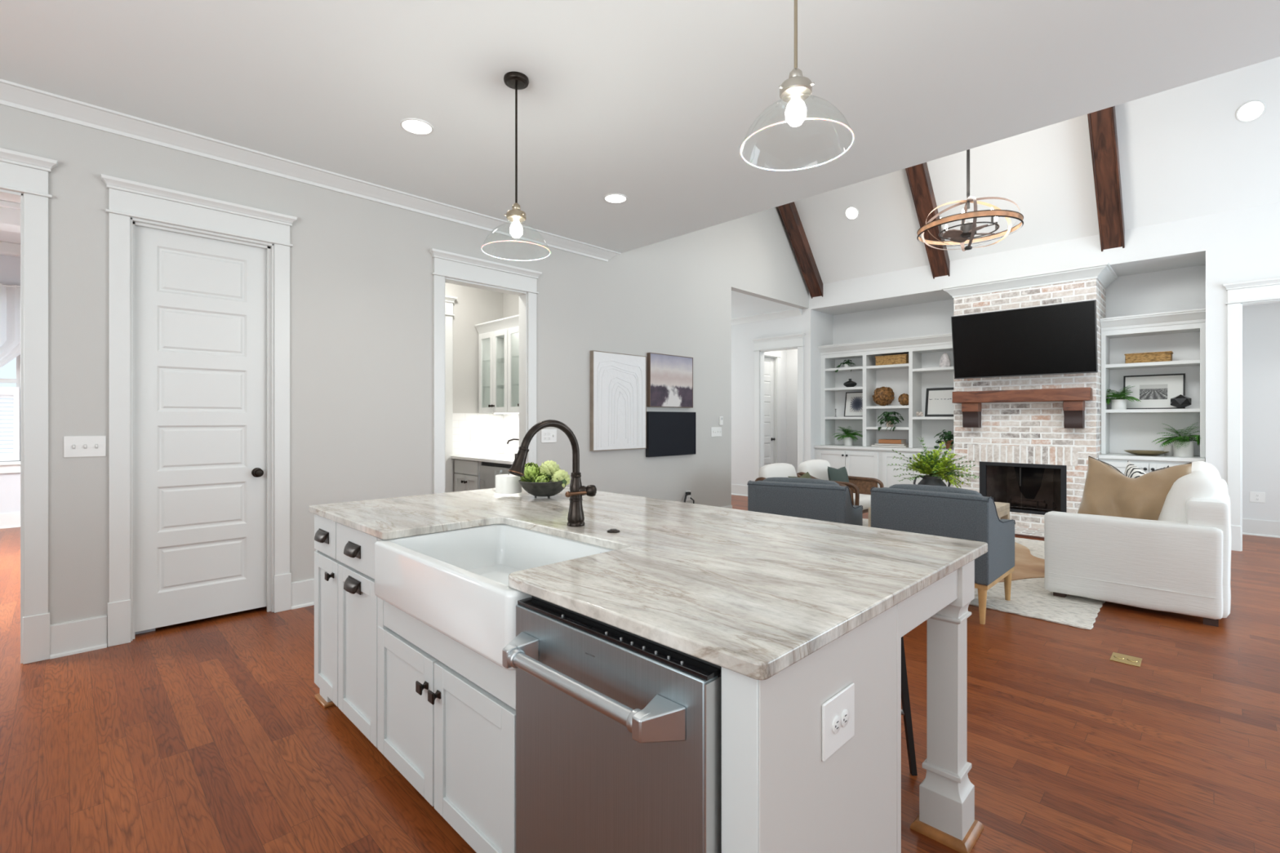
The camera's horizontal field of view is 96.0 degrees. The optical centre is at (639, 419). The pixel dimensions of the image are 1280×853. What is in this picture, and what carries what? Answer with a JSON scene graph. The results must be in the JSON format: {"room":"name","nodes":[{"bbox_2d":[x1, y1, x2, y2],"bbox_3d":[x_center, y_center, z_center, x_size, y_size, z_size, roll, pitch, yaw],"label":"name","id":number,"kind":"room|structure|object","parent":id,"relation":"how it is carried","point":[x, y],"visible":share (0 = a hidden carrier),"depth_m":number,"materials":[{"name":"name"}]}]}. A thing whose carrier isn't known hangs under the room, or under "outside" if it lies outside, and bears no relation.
{"room":"kitchen","nodes":[
{"label":"kitchen","id":0,"kind":"room"},
{"bbox_2d":[0,197,20,244],"bbox_3d":[-6.092,-2.160,4.465,2.900,0.080,5.670,0,0,-45],"label":"ceiling","id":1,"kind":"structure","parent":0,"point":[5,236],"depth_m":6.65,"materials":[{"name":"white paint"}]},
{"bbox_2d":[0,254,155,634],"bbox_3d":[-6.141,-0.500,4.501,3.120,3.600,5.790,0,0,-45],"label":"wall","id":2,"kind":"structure","parent":0,"point":[10,266],"depth_m":6.96,"materials":[{"name":"white paint"}]},
{"bbox_2d":[0,200,20,257],"bbox_3d":[-6.718,-2.010,5.091,2.900,0.220,3.900,0,0,-45],"label":"trim","id":3,"kind":"structure","parent":2,"relation":"attached to","point":[10,211],"depth_m":5.64,"materials":[{"name":"white paint"}]},
{"bbox_2d":[0,354,20,473],"bbox_3d":[-7.951,-0.460,6.629,1.370,2.200,0.180,0,0,-45],"label":"window","id":4,"kind":"structure","parent":2,"relation":"in","point":[6,467],"depth_m":6.98,"materials":[{"name":"white paint"}]},
{"bbox_2d":[0,386,19,461],"bbox_3d":[-7.756,0.048,6.833,0.545,0.895,0.036,0,0,-45],"label":"window shutter","id":5,"kind":"object","parent":4,"relation":"attached to","point":[11,428],"visible":1,"depth_m":6.97,"materials":[{"name":"white wood"}]},
{"bbox_2d":[0,283,20,368],"bbox_3d":[-7.884,-0.821,6.541,1.500,1.599,0.064,0,0,-45],"label":"curtain","id":6,"kind":"object","parent":4,"relation":"hanging from","point":[10,295],"visible":0.64,"depth_m":6.90,"materials":[{"name":"white fabric"}]},
{"bbox_2d":[0,511,20,528],"bbox_3d":[-8.086,1.210,6.459,2.900,0.180,0.030,0,0,-45],"label":"baseboard","id":7,"kind":"structure","parent":2,"relation":"attached to","point":[7,520],"depth_m":6.95,"materials":[{"name":"white paint"}]},
{"bbox_2d":[0,104,808,624],"bbox_3d":[-1.234,-1.675,5.229,10.850,5.950,0.120,0,0,-45],"label":"wall","id":8,"kind":"structure","parent":0,"point":[362,278],"depth_m":4.35,"materials":[{"name":"grey paint"}]},
{"bbox_2d":[0,147,57,664],"bbox_3d":[-3.829,-0.055,2.591,1.704,2.710,0.180,0,0,-45],"label":"trim","id":9,"kind":"structure","parent":8,"relation":"attached to","point":[24,177],"depth_m":3.09,"materials":[{"name":"white paint"}]},
{"bbox_2d":[49,614,106,659],"bbox_3d":[-3.135,1.210,3.222,0.228,0.180,0.030,0,0,-45],"label":"baseboard","id":10,"kind":"structure","parent":8,"relation":"attached to","point":[83,635],"depth_m":3.22,"materials":[{"name":"white paint"}]},
{"bbox_2d":[63,435,106,457],"bbox_3d":[-3.122,0.150,3.243,0.172,0.118,0.018,0,0,-45],"label":"light switch","id":11,"kind":"object","parent":8,"relation":"attached to","point":[73,446],"visible":1,"depth_m":3.24,"materials":[{"name":"white plastic"}]},
{"bbox_2d":[100,173,297,647],"bbox_3d":[-2.758,-0.045,3.663,0.985,2.690,0.180,0,0,-45],"label":"trim","id":12,"kind":"structure","parent":8,"relation":"attached to","point":[130,202],"depth_m":3.46,"materials":[{"name":"white paint"}]},
{"bbox_2d":[134,225,266,631],"bbox_3d":[-2.773,0.049,3.676,0.698,2.442,0.100,0,0,-45],"label":"door","id":13,"kind":"structure","parent":8,"relation":"in","point":[201,303],"depth_m":3.66,"materials":[{"name":"white paint"}]},
{"bbox_2d":[291,578,314,609],"bbox_3d":[-2.039,1.210,4.318,1.018,0.180,0.030,0,0,-45],"label":"baseboard","id":14,"kind":"structure","parent":8,"relation":"attached to","point":[302,591],"depth_m":4.01,"materials":[{"name":"white paint"}]},
{"bbox_2d":[0,79,621,262],"bbox_3d":[-2.613,-1.702,3.695,6.730,0.095,0.100,0,0,-45],"label":"trim","id":15,"kind":"structure","parent":8,"relation":"attached to","point":[12,95],"depth_m":3.77,"materials":[{"name":"white paint"}]},
{"bbox_2d":[429,248,542,493],"bbox_3d":[-1.354,-0.040,5.067,1.069,2.680,0.180,0,0,-45],"label":"trim","id":16,"kind":"structure","parent":8,"relation":"attached to","point":[451,268],"depth_m":5.02,"materials":[{"name":"white paint"}]},
{"bbox_2d":[590,350,646,451],"bbox_3d":[-0.219,-0.195,6.123,0.771,1.021,0.050,0,0,-45],"label":"abstract painting","id":17,"kind":"object","parent":8,"relation":"attached to","point":[618,381],"visible":1,"depth_m":6.08,"materials":[{"name":"beige wood"}]},
{"bbox_2d":[646,352,693,408],"bbox_3d":[0.359,-0.449,6.701,0.748,0.606,0.049,0,0,-45],"label":"landscape painting","id":18,"kind":"object","parent":8,"relation":"attached to","point":[669,378],"visible":1,"depth_m":6.65,"materials":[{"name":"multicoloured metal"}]},
{"bbox_2d":[645,411,695,457],"bbox_3d":[0.370,0.161,6.713,0.821,0.509,0.049,0,0,-45],"label":"painting","id":19,"kind":"object","parent":8,"relation":"attached to","point":[668,433],"visible":0.85,"depth_m":6.67,"materials":[{"name":"black"}]},
{"bbox_2d":[444,282,519,492],"bbox_3d":[-1.828,-0.250,5.639,1.990,3.100,1.300,0,0,-45],"label":"wall","id":20,"kind":"structure","parent":0,"point":[473,306],"depth_m":6.37,"materials":[{"name":"grey paint"}]},
{"bbox_2d":[444,295,457,493],"bbox_3d":[-2.380,-0.010,5.823,1.125,2.620,0.060,0,0,-45],"label":"trim","id":21,"kind":"structure","parent":20,"relation":"attached to","point":[449,300],"depth_m":6.17,"materials":[{"name":"white paint"}]},
{"bbox_2d":[453,413,519,455],"bbox_3d":[-1.510,0.155,5.887,0.990,0.460,1.200,0,0,-45],"label":"backsplash","id":22,"kind":"structure","parent":20,"relation":"attached to","point":[494,431],"depth_m":6.46,"materials":[{"name":"white tile"}]},
{"bbox_2d":[475,314,519,413],"bbox_3d":[-1.296,-0.561,6.108,0.365,0.988,1.150,0,0,-45],"label":"upper cabinet","id":23,"kind":"object","parent":20,"relation":"attached to","point":[499,339],"visible":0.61,"depth_m":6.18,"materials":[{"name":"white paint"}]},
{"bbox_2d":[0,0,1279,253],"bbox_3d":[0.223,-1.810,0.866,6.740,0.120,8.110,0,0,-45],"label":"ceiling","id":24,"kind":"structure","parent":0,"point":[655,104],"depth_m":2.98,"materials":[{"name":"white paint"}]},
{"bbox_2d":[400,117,433,134],"bbox_3d":[-1.329,-1.748,3.433,0.190,0.011,0.190,0,0,-45],"label":"recessed light","id":25,"kind":"object","parent":24,"relation":"in","point":[414,126],"visible":1,"depth_m":3.42,"materials":[{"name":"white paint"}]},
{"bbox_2d":[480,71,551,261],"bbox_3d":[-0.634,-1.306,2.955,0.348,0.887,0.348,0,0,-45],"label":"pendant light","id":26,"kind":"object","parent":24,"relation":"hanging from","point":[517,81],"visible":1,"depth_m":2.94,"materials":[{"name":"clear glass"}]},
{"bbox_2d":[740,0,854,171],"bbox_3d":[0.494,-1.306,1.826,0.348,0.887,0.348,0,0,-45],"label":"pendant light","id":27,"kind":"object","parent":24,"relation":"hanging from","point":[797,88],"visible":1,"depth_m":1.81,"materials":[{"name":"clear glass"}]},
{"bbox_2d":[0,494,1279,852],"bbox_3d":[0.071,1.330,4.879,12.600,0.060,14.400,0,0,-45],"label":"floor","id":28,"kind":"structure","parent":0,"point":[211,735],"depth_m":2.32,"materials":[{"name":"red wood"}]},
{"bbox_2d":[314,514,377,747],"bbox_3d":[-1.064,0.865,2.615,0.606,0.870,0.773,0,0,-45],"label":"base cabinet","id":29,"kind":"object","parent":28,"relation":"on","point":[345,599],"visible":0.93,"depth_m":2.40,"materials":[{"name":"grey paint"}]},
{"bbox_2d":[377,537,515,852],"bbox_3d":[-0.461,0.870,2.012,0.606,0.860,0.927,0,0,-45],"label":"base cabinet","id":30,"kind":"object","parent":28,"relation":"on","point":[446,712],"visible":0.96,"depth_m":1.75,"materials":[{"name":"grey paint"}]},
{"bbox_2d":[454,458,481,491],"bbox_3d":[-1.611,0.858,6.217,0.646,0.885,0.550,0,0,-45],"label":"base cabinet","id":31,"kind":"object","parent":28,"relation":"on","point":[466,472],"visible":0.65,"depth_m":6.00,"materials":[{"name":"grey paint"}]},
{"bbox_2d":[450,453,514,464],"bbox_3d":[-1.389,0.400,6.003,0.645,0.030,1.175,0,0,-45],"label":"countertop","id":32,"kind":"structure","parent":31,"relation":"on","point":[502,458],"depth_m":5.90,"materials":[{"name":"white stone"}]},
{"bbox_2d":[478,462,511,489],"bbox_3d":[-1.206,0.860,5.801,0.663,0.880,0.590,0,0,-45],"label":"dishwasher","id":33,"kind":"object","parent":28,"relation":"on","point":[488,471],"visible":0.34,"depth_m":5.66,"materials":[{"name":"silver metal"}]},
{"bbox_2d":[502,595,721,852],"bbox_3d":[0.083,0.866,1.395,0.669,0.868,0.597,0,0,-45],"label":"dishwasher","id":34,"kind":"object","parent":28,"relation":"on","point":[619,731],"visible":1,"depth_m":1.17,"materials":[{"name":"grey metal"}]},
{"bbox_2d":[746,477,862,525],"bbox_3d":[1.372,0.879,4.714,0.753,0.843,0.775,0,0,31],"label":"upholstered armchair","id":35,"kind":"object","parent":28,"relation":"on","point":[828,500],"visible":0.39,"depth_m":4.38,"materials":[{"name":"fabric"}]},
{"bbox_2d":[763,477,839,485],"bbox_3d":[1.254,0.668,4.518,0.640,0.422,0.169,0,0,31],"label":"cushion","id":36,"kind":"object","parent":35,"relation":"on","point":[790,480],"depth_m":4.47,"materials":[{"name":"fabric"}]},
{"bbox_2d":[721,560,983,852],"bbox_3d":[-0.224,0.865,2.271,1.246,0.870,2.482,0,0,-45],"label":"kitchen island","id":37,"kind":"object","parent":28,"relation":"on","point":[779,795],"visible":0.38,"depth_m":1.23,"materials":[{"name":"grey paint"}]},
{"bbox_2d":[308,486,987,679],"bbox_3d":[-0.206,0.410,2.287,1.328,0.040,2.478,0,0,-45],"label":"island countertop","id":38,"kind":"structure","parent":37,"relation":"on","point":[751,594],"depth_m":1.59,"materials":[{"name":"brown stone"}]},
{"bbox_2d":[374,524,613,670],"bbox_3d":[-0.447,0.533,1.944,0.553,0.203,0.906,0,0,-45],"label":"sink","id":39,"kind":"object","parent":38,"relation":"in","point":[455,583],"visible":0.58,"depth_m":1.88,"materials":[{"name":"white ceramic"}]},
{"bbox_2d":[495,473,521,493],"bbox_3d":[-0.695,0.334,3.050,0.147,0.132,0.147,0,0,-45],"label":"glass candle","id":40,"kind":"object","parent":38,"relation":"on","point":[508,483],"visible":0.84,"depth_m":2.99,"materials":[{"name":"white wax"}]},
{"bbox_2d":[518,480,566,498],"bbox_3d":[-0.493,0.353,2.971,0.274,0.093,0.263,0,0,-45],"label":"bowl","id":41,"kind":"object","parent":38,"relation":"on","point":[552,488],"visible":0.82,"depth_m":2.87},
{"bbox_2d":[520,462,540,482],"bbox_3d":[-0.561,0.277,2.965,0.126,0.121,0.124,0,0,-45],"label":"artichoke","id":42,"kind":"object","parent":41,"relation":"in","point":[531,468],"visible":0.66,"depth_m":2.93,"materials":[{"name":"green"}]},
{"bbox_2d":[538,460,560,480],"bbox_3d":[-0.464,0.260,2.956,0.119,0.111,0.117,0,0,-45],"label":"artichoke","id":43,"kind":"object","parent":41,"relation":"in","point":[548,468],"visible":0.78,"depth_m":2.92,"materials":[{"name":"green"}]},
{"bbox_2d":[551,469,570,488],"bbox_3d":[-0.406,0.301,2.932,0.102,0.101,0.098,0,0,-45],"label":"artichoke","id":44,"kind":"object","parent":41,"relation":"in","point":[560,475],"visible":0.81,"depth_m":2.90,"materials":[{"name":"green"}]},
{"bbox_2d":[507,419,596,526],"bbox_3d":[-0.312,0.199,2.095,0.353,0.401,0.104,0,0,-45],"label":"kitchen faucet","id":45,"kind":"object","parent":38,"relation":"on","point":[575,517],"visible":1,"depth_m":2.16,"materials":[{"name":"brown metal"}]},
{"bbox_2d":[822,682,854,761],"bbox_3d":[0.404,0.609,1.166,0.135,0.112,0.010,0,0,-45],"label":"electrical outlet","id":46,"kind":"object","parent":37,"relation":"attached to","point":[837,712],"visible":1,"depth_m":1.16,"materials":[{"name":"white plastic"}]},
{"bbox_2d":[813,444,953,488],"bbox_3d":[3.675,0.850,8.559,0.639,0.900,2.050,0,0,-45],"label":"base cabinet","id":47,"kind":"object","parent":28,"relation":"on","point":[859,460],"visible":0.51,"depth_m":8.39,"materials":[{"name":"white paint"}]},
{"bbox_2d":[832,426,862,445],"bbox_3d":[3.273,0.248,9.041,0.500,0.304,0.411,0,0,37],"label":"potted fern","id":48,"kind":"object","parent":47,"relation":"on","point":[848,440],"visible":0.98,"depth_m":8.98,"materials":[{"name":"green plant"}]},
{"bbox_2d":[817,333,953,448],"bbox_3d":[3.724,-0.387,8.608,0.500,1.570,2.050,0,0,-45],"label":"bookcase","id":49,"kind":"object","parent":47,"relation":"on","point":[922,371],"visible":0.75,"depth_m":8.72,"materials":[{"name":"white wood"}]},
{"bbox_2d":[844,391,862,417],"bbox_3d":[3.425,-0.245,9.082,0.089,0.398,0.400,0,0,-45],"label":"framed print","id":50,"kind":"object","parent":49,"relation":"on","point":[854,400],"visible":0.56,"depth_m":9.12,"materials":[{"name":"black"}]},
{"bbox_2d":[872,386,893,405],"bbox_3d":[3.670,-0.353,8.690,0.303,0.293,0.299,0,0,-45],"label":"ball","id":51,"kind":"object","parent":49,"relation":"on","point":[882,396],"visible":1,"depth_m":8.60,"materials":[{"name":"brown wicker"}]},
{"bbox_2d":[877,411,903,431],"bbox_3d":[3.718,0.020,8.552,0.370,0.293,0.374,0,0,-45],"label":"potted plant","id":52,"kind":"object","parent":49,"relation":"on","point":[890,421],"visible":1,"depth_m":8.52,"materials":[{"name":"green plant"}]},
{"bbox_2d":[875,354,908,365],"bbox_3d":[3.771,-0.884,8.575,0.238,0.144,0.463,0,0,-45],"label":"woven basket","id":53,"kind":"object","parent":49,"relation":"on","point":[898,358],"visible":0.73,"depth_m":8.48,"materials":[{"name":"beige wicker"}]},
{"bbox_2d":[924,387,953,417],"bbox_3d":[4.320,-0.251,8.188,0.089,0.418,0.490,0,0,-45],"label":"framed print","id":54,"kind":"object","parent":49,"relation":"on","point":[939,401],"visible":0.58,"depth_m":8.23,"materials":[{"name":"black"}]},
{"bbox_2d":[933,429,953,448],"bbox_3d":[4.273,0.275,7.984,0.348,0.284,0.363,0,0,-45],"label":"ivy","id":55,"kind":"object","parent":47,"relation":"on","point":[948,442],"visible":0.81,"depth_m":7.96,"materials":[{"name":"plant"}]},
{"bbox_2d":[901,636,917,775],"bbox_3d":[0.714,0.963,2.114,0.436,0.676,0.436,0,0,-45],"label":"bar stool","id":56,"kind":"object","parent":28,"relation":"on","point":[905,711],"visible":0.04,"depth_m":2.10,"materials":[{"name":"black"}]},
{"bbox_2d":[870,484,1015,624],"bbox_3d":[2.192,0.879,4.151,0.775,0.843,0.753,0,0,-45],"label":"upholstered armchair","id":57,"kind":"object","parent":28,"relation":"on","point":[962,513],"visible":0.53,"depth_m":3.83,"materials":[{"name":"fabric"}]},
{"bbox_2d":[888,484,982,496],"bbox_3d":[2.030,0.668,3.989,0.169,0.422,0.640,0,0,-45],"label":"cushion","id":58,"kind":"object","parent":57,"relation":"on","point":[905,486],"depth_m":3.94,"materials":[{"name":"fabric"}]},
{"bbox_2d":[862,518,1105,630],"bbox_3d":[2.569,1.294,5.824,2.918,0.011,3.525,0,0,-45],"label":"woven rug","id":59,"kind":"object","parent":28,"relation":"on","point":[1029,597],"visible":0.11,"depth_m":4.08,"materials":[{"name":"white fabric"}]},
{"bbox_2d":[755,462,851,497],"bbox_3d":[1.752,0.889,6.337,0.712,0.799,0.880,0,0,-45],"label":"lounge chair","id":60,"kind":"object","parent":59,"relation":"on","point":[777,469],"visible":0.22,"depth_m":6.39,"materials":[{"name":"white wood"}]},
{"bbox_2d":[758,462,797,478],"bbox_3d":[1.585,0.722,6.505,0.670,0.464,0.244,0,0,-45],"label":"cushion","id":61,"kind":"object","parent":60,"relation":"on","point":[777,469],"depth_m":6.41,"materials":[{"name":"white fabric"}]},
{"bbox_2d":[796,459,884,513],"bbox_3d":[2.360,0.890,6.945,0.712,0.798,0.880,0,0,-45],"label":"lounge chair","id":62,"kind":"object","parent":59,"relation":"on","point":[860,487],"visible":0.39,"depth_m":6.94,"materials":[{"name":"white fabric"}]},
{"bbox_2d":[798,459,830,479],"bbox_3d":[2.191,0.723,7.111,0.665,0.464,0.248,0,0,-45],"label":"cushion","id":63,"kind":"object","parent":62,"relation":"on","point":[816,468],"depth_m":6.98,"materials":[{"name":"white fabric"}]},
{"bbox_2d":[827,466,849,482],"bbox_3d":[2.390,0.735,6.915,0.461,0.378,0.154,0,0,-45],"label":"throw pillow","id":64,"kind":"object","parent":62,"relation":"on","point":[840,474],"visible":0.48,"depth_m":6.82,"materials":[{"name":"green fabric"}]},
{"bbox_2d":[853,493,871,510],"bbox_3d":[2.428,0.969,6.877,0.639,0.168,0.636,0,0,-45],"label":"seat cushion","id":65,"kind":"object","parent":62,"relation":"on","point":[864,499],"depth_m":6.62,"materials":[{"name":"white fabric"}]},
{"bbox_2d":[999,542,1044,582],"bbox_3d":[3.045,1.284,5.543,1.559,0.005,2.163,0,0,12],"label":"cowhide rug","id":66,"kind":"object","parent":59,"relation":"on","point":[1027,566],"visible":0.2,"depth_m":5.08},
{"bbox_2d":[868,502,1009,527],"bbox_3d":[2.991,1.066,5.728,1.330,0.432,0.890,0,0,-45],"label":"coffee table","id":67,"kind":"object","parent":66,"relation":"on","point":[1002,508],"visible":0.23,"depth_m":5.71,"materials":[{"name":"brown wood"}]},
{"bbox_2d":[886,437,979,488],"bbox_3d":[2.968,0.510,5.843,0.787,0.678,0.792,0,0,8],"label":"potted fern","id":68,"kind":"object","parent":67,"relation":"on","point":[936,470],"visible":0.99,"depth_m":5.75,"materials":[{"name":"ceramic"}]},
{"bbox_2d":[941,262,1117,539],"bbox_3d":[4.653,-0.214,7.043,1.440,3.028,1.706,0,0,-45],"label":"fireplace","id":69,"kind":"object","parent":28,"relation":"on","point":[1024,457],"visible":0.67,"depth_m":6.97,"materials":[{"name":"brick"}]},
{"bbox_2d":[952,387,1093,428],"bbox_3d":[4.549,-0.135,6.933,0.207,0.460,1.406,0,0,-45],"label":"mantel shelf","id":70,"kind":"object","parent":69,"relation":"attached to","point":[1073,399],"visible":1,"depth_m":6.78,"materials":[{"name":"brown wood"}]},
{"bbox_2d":[951,299,1097,378],"bbox_3d":[4.537,-0.914,6.860,0.318,0.789,1.438,0,0,-45],"label":"television","id":71,"kind":"object","parent":69,"relation":"attached to","point":[1059,339],"visible":1,"depth_m":6.74,"materials":[{"name":"black"}]},
{"bbox_2d":[1110,652,1142,666],"bbox_3d":[2.635,1.296,3.125,0.140,0.006,0.124,0,0,-45],"label":"floor outlet","id":72,"kind":"object","parent":28,"relation":"on","point":[1117,657],"visible":1,"depth_m":3.12,"materials":[{"name":"gold metal"}]},
{"bbox_2d":[1044,461,1231,626],"bbox_3d":[4.069,0.827,4.670,2.218,0.946,0.988,0,0,-45],"label":"slipcovered sofa","id":73,"kind":"object","parent":28,"relation":"on","point":[1179,562],"visible":0.93,"depth_m":3.83,"materials":[{"name":"white fabric"}]},
{"bbox_2d":[1077,456,1191,520],"bbox_3d":[3.549,0.566,4.167,0.253,0.582,0.684,0,0,-45],"label":"throw pillow","id":74,"kind":"object","parent":73,"relation":"on","point":[1108,491],"visible":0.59,"depth_m":4.14,"materials":[{"name":"brown fabric"}]},
{"bbox_2d":[1124,461,1169,479],"bbox_3d":[3.910,0.580,4.476,0.166,0.498,0.463,0,0,7],"label":"throw pillow","id":75,"kind":"object","parent":73,"relation":"on","point":[1131,471],"visible":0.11,"depth_m":4.56,"materials":[{"name":"white fabric"}]},
{"bbox_2d":[1156,470,1221,523],"bbox_3d":[3.813,0.612,4.011,0.607,0.515,0.331,0,0,-45],"label":"cushion","id":76,"kind":"object","parent":73,"relation":"on","point":[1197,484],"depth_m":3.82,"materials":[{"name":"white fabric"}]},
{"bbox_2d":[1191,465,1221,484],"bbox_3d":[4.256,0.615,4.449,0.686,0.515,0.330,0,0,-45],"label":"cushion","id":77,"kind":"object","parent":73,"relation":"on","point":[1204,468],"depth_m":4.32,"materials":[{"name":"white fabric"}]},
{"bbox_2d":[1191,461,1221,479],"bbox_3d":[4.712,0.611,4.906,0.659,0.512,0.332,0,0,-45],"label":"cushion","id":78,"kind":"object","parent":73,"relation":"on","point":[1197,463],"depth_m":4.74,"materials":[{"name":"white fabric"}]},
{"bbox_2d":[1097,453,1205,474],"bbox_3d":[5.752,0.850,6.482,0.639,0.900,0.872,0,0,-45],"label":"base cabinet","id":79,"kind":"object","parent":28,"relation":"on","point":[1148,464],"visible":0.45,"depth_m":6.31,"materials":[{"name":"white paint"}]},
{"bbox_2d":[1099,308,1205,457],"bbox_3d":[5.801,-0.387,6.531,0.500,1.570,0.872,0,0,-45],"label":"bookcase","id":80,"kind":"object","parent":79,"relation":"on","point":[1183,332],"visible":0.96,"depth_m":6.59,"materials":[{"name":"white wood"}]},
{"bbox_2d":[1106,386,1140,409],"bbox_3d":[5.598,-0.262,6.688,0.314,0.281,0.341,0,0,36],"label":"potted fern","id":81,"kind":"object","parent":80,"relation":"on","point":[1119,402],"visible":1,"depth_m":6.66,"materials":[{"name":"green plant"}]},
{"bbox_2d":[1124,351,1173,363],"bbox_3d":[5.788,-0.702,6.558,0.238,0.114,0.408,0,0,-45],"label":"woven basket","id":82,"kind":"object","parent":80,"relation":"on","point":[1166,356],"visible":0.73,"depth_m":6.47,"materials":[{"name":"beige wicker"}]},
{"bbox_2d":[1123,373,1185,408],"bbox_3d":[5.893,-0.320,6.614,0.089,0.402,0.530,0,0,-45],"label":"framed photo","id":83,"kind":"object","parent":80,"relation":"on","point":[1153,391],"visible":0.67,"depth_m":6.61,"materials":[{"name":"black"}]},
{"bbox_2d":[1139,384,1167,399],"bbox_3d":[5.890,-0.321,6.611,0.032,0.173,0.240,0,0,-45],"label":"print","id":84,"kind":"object","parent":83,"relation":"attached to","point":[1147,392],"depth_m":6.61},
{"bbox_2d":[1170,394,1191,408],"bbox_3d":[5.929,-0.201,6.318,0.157,0.157,0.168,0,0,-45],"label":"ornament","id":85,"kind":"object","parent":80,"relation":"on","point":[1180,401],"visible":1,"depth_m":6.28,"materials":[{"name":"black ceramic"}]},
{"bbox_2d":[1151,423,1200,457],"bbox_3d":[5.934,0.212,6.372,0.436,0.376,0.425,0,0,-45],"label":"potted fern","id":86,"kind":"object","parent":79,"relation":"on","point":[1182,447],"visible":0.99,"depth_m":6.27,"materials":[{"name":"green plant"}]},
{"bbox_2d":[731,290,797,318],"bbox_3d":[0.127,-1.800,9.058,3.510,0.100,3.370,0,0,-45],"label":"ceiling","id":87,"kind":"structure","parent":0,"point":[742,304],"depth_m":8.89,"materials":[{"name":"white paint"}]},
{"bbox_2d":[780,348,797,473],"bbox_3d":[0.551,-0.250,9.518,4.960,3.100,3.520,0,0,-45],"label":"wall","id":88,"kind":"structure","parent":0,"point":[788,359],"depth_m":10.63,"materials":[{"name":"white paint"}]},
{"bbox_2d":[764,357,775,466],"bbox_3d":[2.202,0.084,10.243,0.690,2.408,0.097,0,0,-45],"label":"door","id":89,"kind":"structure","parent":88,"relation":"in","point":[769,439],"depth_m":10.39,"materials":[{"name":"white paint"}]},
{"bbox_2d":[731,202,1279,485],"bbox_3d":[4.320,-1.675,7.432,0.120,5.950,11.600,0,0,-45],"label":"wall","id":90,"kind":"structure","parent":0,"point":[1241,245],"depth_m":6.67,"materials":[{"name":"white paint"}]},
{"bbox_2d":[731,308,801,324],"bbox_3d":[1.358,-1.702,10.239,0.100,0.095,3.300,0,0,-45],"label":"trim","id":91,"kind":"structure","parent":90,"relation":"attached to","point":[797,312],"depth_m":9.49,"materials":[{"name":"white paint"}]},
{"bbox_2d":[764,350,781,463],"bbox_3d":[2.213,-0.020,10.232,0.975,2.640,0.160,0,0,-45],"label":"trim","id":92,"kind":"structure","parent":90,"relation":"attached to","point":[775,355],"depth_m":10.48,"materials":[{"name":"white paint"}]},
{"bbox_2d":[751,333,805,480],"bbox_3d":[2.282,-0.030,9.428,0.180,2.660,0.970,0,0,-45],"label":"trim","id":93,"kind":"structure","parent":90,"relation":"attached to","point":[794,341],"depth_m":9.61,"materials":[{"name":"white paint"}]},
{"bbox_2d":[1222,277,1279,551],"bbox_3d":[6.463,-0.030,5.247,0.180,2.660,1.634,0,0,-45],"label":"trim","id":94,"kind":"structure","parent":90,"relation":"attached to","point":[1240,294],"depth_m":5.72,"materials":[{"name":"white paint"}]},
{"bbox_2d":[794,56,1279,284],"bbox_3d":[4.059,-3.370,4.702,4.110,2.560,8.110,0,0,-45],"label":"ceiling","id":95,"kind":"structure","parent":0,"point":[1184,152],"depth_m":6.26,"materials":[{"name":"white paint"}]},
{"bbox_2d":[777,201,822,298],"bbox_3d":[2.021,-3.221,8.197,2.050,2.658,0.195,0,0,-45],"label":"ceiling beam","id":96,"kind":"structure","parent":95,"relation":"attached to","point":[789,215],"depth_m":8.54,"materials":[{"name":"brown wood"}]},
{"bbox_2d":[905,162,950,279],"bbox_3d":[3.283,-3.221,6.935,2.050,2.658,0.205,0,0,-45],"label":"ceiling beam","id":97,"kind":"structure","parent":95,"relation":"attached to","point":[918,175],"depth_m":7.24,"materials":[{"name":"brown wood"}]},
{"bbox_2d":[916,149,1023,251],"bbox_3d":[3.182,-3.085,5.586,0.896,2.870,0.896,0,0,-45],"label":"chandelier","id":98,"kind":"object","parent":95,"relation":"hanging from","point":[966,233],"visible":1,"depth_m":5.56,"materials":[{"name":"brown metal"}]},
{"bbox_2d":[1087,106,1124,251],"bbox_3d":[4.534,-3.221,5.684,2.050,2.658,0.203,0,0,-45],"label":"ceiling beam","id":99,"kind":"structure","parent":95,"relation":"attached to","point":[1102,125],"depth_m":6.03,"materials":[{"name":"brown wood"}]},
{"bbox_2d":[1235,99,1266,122],"bbox_3d":[5.563,-2.814,5.251,0.128,0.151,0.190,0,0,-45],"label":"recessed light","id":100,"kind":"object","parent":95,"relation":"in","point":[1251,110],"visible":1,"depth_m":5.25,"materials":[{"name":"white paint"}]},
{"bbox_2d":[814,253,1279,521],"bbox_3d":[6.007,-0.250,6.700,1.230,3.100,8.180,0,0,-45],"label":"wall","id":101,"kind":"structure","parent":0,"point":[1176,283],"depth_m":6.57,"materials":[{"name":"white paint"}]},
{"bbox_2d":[1242,518,1279,537],"bbox_3d":[8.022,1.210,5.392,0.030,0.180,3.480,0,0,-45],"label":"baseboard","id":102,"kind":"structure","parent":101,"relation":"attached to","point":[1258,527],"depth_m":6.45,"materials":[{"name":"white paint"}]},
{"bbox_2d":[1173,440,1194,457],"bbox_3d":[5.957,0.318,6.318,0.170,0.165,0.170,0,0,-45],"label":"pot","id":103,"kind":"object","parent":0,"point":[1188,451],"depth_m":6.26,"materials":[{"name":"white ceramic"}]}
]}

